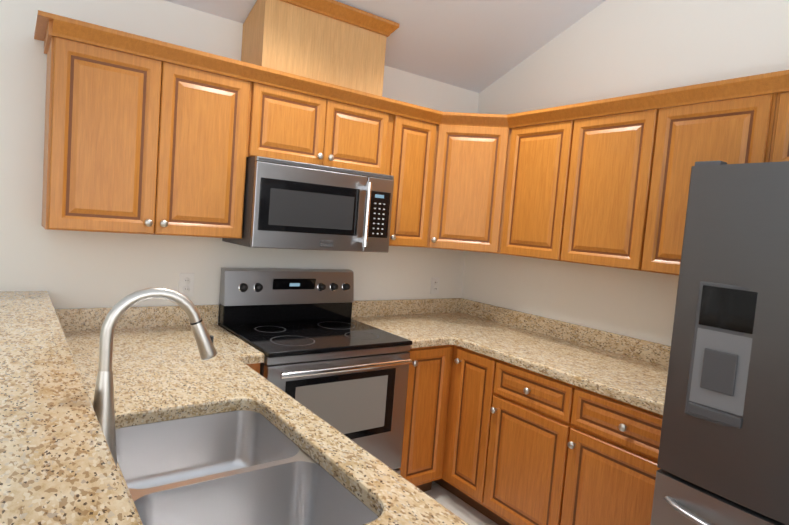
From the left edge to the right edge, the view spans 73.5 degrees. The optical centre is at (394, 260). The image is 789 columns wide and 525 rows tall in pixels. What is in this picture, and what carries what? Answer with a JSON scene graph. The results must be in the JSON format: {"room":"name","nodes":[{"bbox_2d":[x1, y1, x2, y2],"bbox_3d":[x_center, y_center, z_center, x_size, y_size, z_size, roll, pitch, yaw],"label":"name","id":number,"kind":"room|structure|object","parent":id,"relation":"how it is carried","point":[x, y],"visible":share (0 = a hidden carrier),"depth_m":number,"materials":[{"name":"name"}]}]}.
{"room":"kitchen","nodes":[
{"label":"kitchen","id":0,"kind":"room"},
{"bbox_2d":[0,291,468,524],"bbox_3d":[-0.596,0.386,1.208,1.080,0.218,2.838,2,5,-36],"label":"countertop","id":1,"kind":"structure","parent":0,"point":[58,465],"depth_m":1.35,"materials":[{"name":"stone"}]},
{"bbox_2d":[93,287,216,466],"bbox_3d":[-0.560,0.256,1.224,0.268,0.397,0.120,2,5,-36],"label":"faucet","id":2,"kind":"object","parent":1,"relation":"on","point":[103,406],"visible":0.75,"depth_m":1.14,"materials":[{"name":"silver metal"}]},
{"bbox_2d":[115,410,377,524],"bbox_3d":[-0.408,0.611,1.262,0.483,0.206,0.818,2,5,-36],"label":"sink","id":3,"kind":"object","parent":1,"relation":"in","point":[241,467],"visible":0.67,"depth_m":1.35,"materials":[{"name":"silver metal"}]},
{"bbox_2d":[0,0,478,324],"bbox_3d":[-1.977,-1.189,1.834,6.600,4.800,0.100,2,5,-36],"label":"wall","id":4,"kind":"structure","parent":0,"point":[65,269],"depth_m":2.42,"materials":[{"name":"white paint"}]},
{"bbox_2d":[42,16,257,238],"bbox_3d":[-1.070,-0.501,2.318,0.764,0.762,0.319,2,5,-36],"label":"upper cabinet","id":5,"kind":"object","parent":4,"relation":"attached to","point":[144,135],"depth_m":2.15,"materials":[{"name":"brown wood"}]},
{"bbox_2d":[178,273,193,295],"bbox_3d":[-1.032,0.123,2.618,0.072,0.116,0.011,2,5,-36],"label":"outlet","id":6,"kind":"object","parent":4,"relation":"attached to","point":[186,284],"visible":0.92,"depth_m":2.62,"materials":[{"name":"white plastic"}]},
{"bbox_2d":[238,0,337,87],"bbox_3d":[-0.541,-1.071,2.633,0.336,0.412,0.319,2,5,-36],"label":"upper cabinet","id":7,"kind":"object","parent":4,"relation":"attached to","point":[288,37],"depth_m":2.54,"materials":[{"name":"brown wood"}]},
{"bbox_2d":[254,68,393,174],"bbox_3d":[-0.436,-0.673,2.759,0.772,0.382,0.319,2,5,-36],"label":"upper cabinet","id":8,"kind":"object","parent":4,"relation":"attached to","point":[304,121],"depth_m":2.61,"materials":[{"name":"brown wood"}]},
{"bbox_2d":[222,156,393,252],"bbox_3d":[-0.422,-0.269,2.723,0.758,0.410,0.472,2,5,-36],"label":"microwave","id":9,"kind":"object","parent":8,"relation":"attached to","point":[295,205],"visible":1,"depth_m":2.54,"materials":[{"name":"grey metal"}]},
{"bbox_2d":[334,2,393,99],"bbox_3d":[-0.267,-1.064,2.834,0.344,0.412,0.319,2,5,-36],"label":"upper cabinet","id":10,"kind":"object","parent":4,"relation":"attached to","point":[360,46],"depth_m":2.73,"materials":[{"name":"brown wood"}]},
{"bbox_2d":[389,104,437,247],"bbox_3d":[-0.004,-0.471,3.100,0.338,0.762,0.319,2,5,-36],"label":"upper cabinet","id":11,"kind":"object","parent":4,"relation":"attached to","point":[415,129],"depth_m":2.98,"materials":[{"name":"brown wood"}]},
{"bbox_2d":[430,277,439,293],"bbox_3d":[0.277,0.175,3.579,0.072,0.116,0.011,2,5,-36],"label":"outlet","id":12,"kind":"object","parent":4,"relation":"attached to","point":[435,282],"visible":1,"depth_m":3.57,"materials":[{"name":"white plastic"}]},
{"bbox_2d":[426,112,509,253],"bbox_3d":[0.462,-0.446,3.264,0.608,0.762,0.608,2,5,-36],"label":"upper cabinet","id":13,"kind":"object","parent":4,"relation":"attached to","point":[470,155],"depth_m":3.04,"materials":[{"name":"brown wood"}]},
{"bbox_2d":[165,0,604,92],"bbox_3d":[-0.208,-2.069,-0.544,6.600,2.344,5.820,2,5,-36],"label":"ceiling","id":14,"kind":"structure","parent":0,"point":[478,46],"depth_m":2.97,"materials":[{"name":"white paint"}]},
{"bbox_2d":[425,481,497,524],"bbox_3d":[-0.448,1.516,-0.271,6.500,0.060,5.820,2,5,-36],"label":"floor","id":15,"kind":"structure","parent":0,"point":[459,508],"depth_m":2.86,"materials":[{"name":"tile"}]},
{"bbox_2d":[218,268,411,473],"bbox_3d":[-0.418,0.682,2.681,0.762,1.205,0.718,2,5,-36],"label":"range","id":16,"kind":"object","parent":15,"relation":"on","point":[329,360],"visible":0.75,"depth_m":2.60,"materials":[{"name":"grey metal"}]},
{"bbox_2d":[398,345,453,491],"bbox_3d":[-0.017,0.854,3.064,0.336,0.872,0.628,2,5,-36],"label":"base cabinet","id":17,"kind":"object","parent":15,"relation":"on","point":[428,387],"depth_m":2.81,"materials":[{"name":"brown wood"}]},
{"bbox_2d":[351,300,451,347],"bbox_3d":[0.002,0.350,3.003,0.276,0.138,0.648,2,5,-36],"label":"countertop","id":18,"kind":"structure","parent":17,"relation":"on","point":[423,328],"depth_m":3.20,"materials":[{"name":"stone"}]},
{"bbox_2d":[442,345,489,510],"bbox_3d":[0.642,0.913,2.947,0.633,0.872,0.275,2,5,-36],"label":"base cabinet","id":19,"kind":"object","parent":15,"relation":"on","point":[470,371],"depth_m":2.78,"materials":[{"name":"brown wood"}]},
{"bbox_2d":[478,357,569,524],"bbox_3d":[0.854,0.950,2.655,0.633,0.872,0.450,2,5,-36],"label":"base cabinet","id":20,"kind":"object","parent":15,"relation":"on","point":[497,441],"depth_m":2.48,"materials":[{"name":"brown wood"}]},
{"bbox_2d":[396,298,670,414],"bbox_3d":[0.750,0.424,2.784,0.673,0.138,1.893,2,5,-36],"label":"countertop","id":21,"kind":"structure","parent":20,"relation":"on","point":[634,371],"depth_m":2.70,"materials":[{"name":"stone"}]},
{"bbox_2d":[554,384,662,524],"bbox_3d":[1.134,0.998,2.271,0.633,0.872,0.505,2,5,-36],"label":"base cabinet","id":22,"kind":"object","parent":15,"relation":"on","point":[607,471],"depth_m":2.13,"materials":[{"name":"brown wood"}]},
{"bbox_2d":[650,161,788,524],"bbox_3d":[1.401,0.619,1.585,0.966,1.761,0.834,2,5,-36],"label":"refrigerator","id":23,"kind":"object","parent":15,"relation":"on","point":[723,456],"visible":1,"depth_m":1.52,"materials":[{"name":"grey metal"}]},
{"bbox_2d":[461,0,788,345],"bbox_3d":[1.421,-0.975,2.579,0.100,4.800,2.730,2,5,-36],"label":"wall","id":24,"kind":"structure","parent":0,"point":[606,49],"depth_m":2.80,"materials":[{"name":"white paint"}]},
{"bbox_2d":[498,108,569,259],"bbox_3d":[0.879,-0.391,2.938,0.318,0.762,0.415,2,5,-36],"label":"upper cabinet","id":25,"kind":"object","parent":24,"relation":"attached to","point":[536,160],"depth_m":2.84,"materials":[{"name":"brown wood"}]},
{"bbox_2d":[554,96,653,269],"bbox_3d":[1.127,-0.349,2.599,0.318,0.762,0.430,2,5,-36],"label":"upper cabinet","id":26,"kind":"object","parent":24,"relation":"attached to","point":[604,174],"depth_m":2.51,"materials":[{"name":"brown wood"}]},
{"bbox_2d":[634,76,777,274],"bbox_3d":[1.382,-0.305,2.249,0.318,0.762,0.440,2,5,-36],"label":"upper cabinet","id":27,"kind":"object","parent":24,"relation":"attached to","point":[732,123],"depth_m":2.21,"materials":[{"name":"brown wood"}]},
{"bbox_2d":[770,72,788,161],"bbox_3d":[1.650,-0.475,1.890,0.318,0.334,0.413,2,5,-36],"label":"upper cabinet","id":28,"kind":"object","parent":24,"relation":"attached to","point":[779,147],"depth_m":1.93,"materials":[{"name":"brown wood"}]}
]}

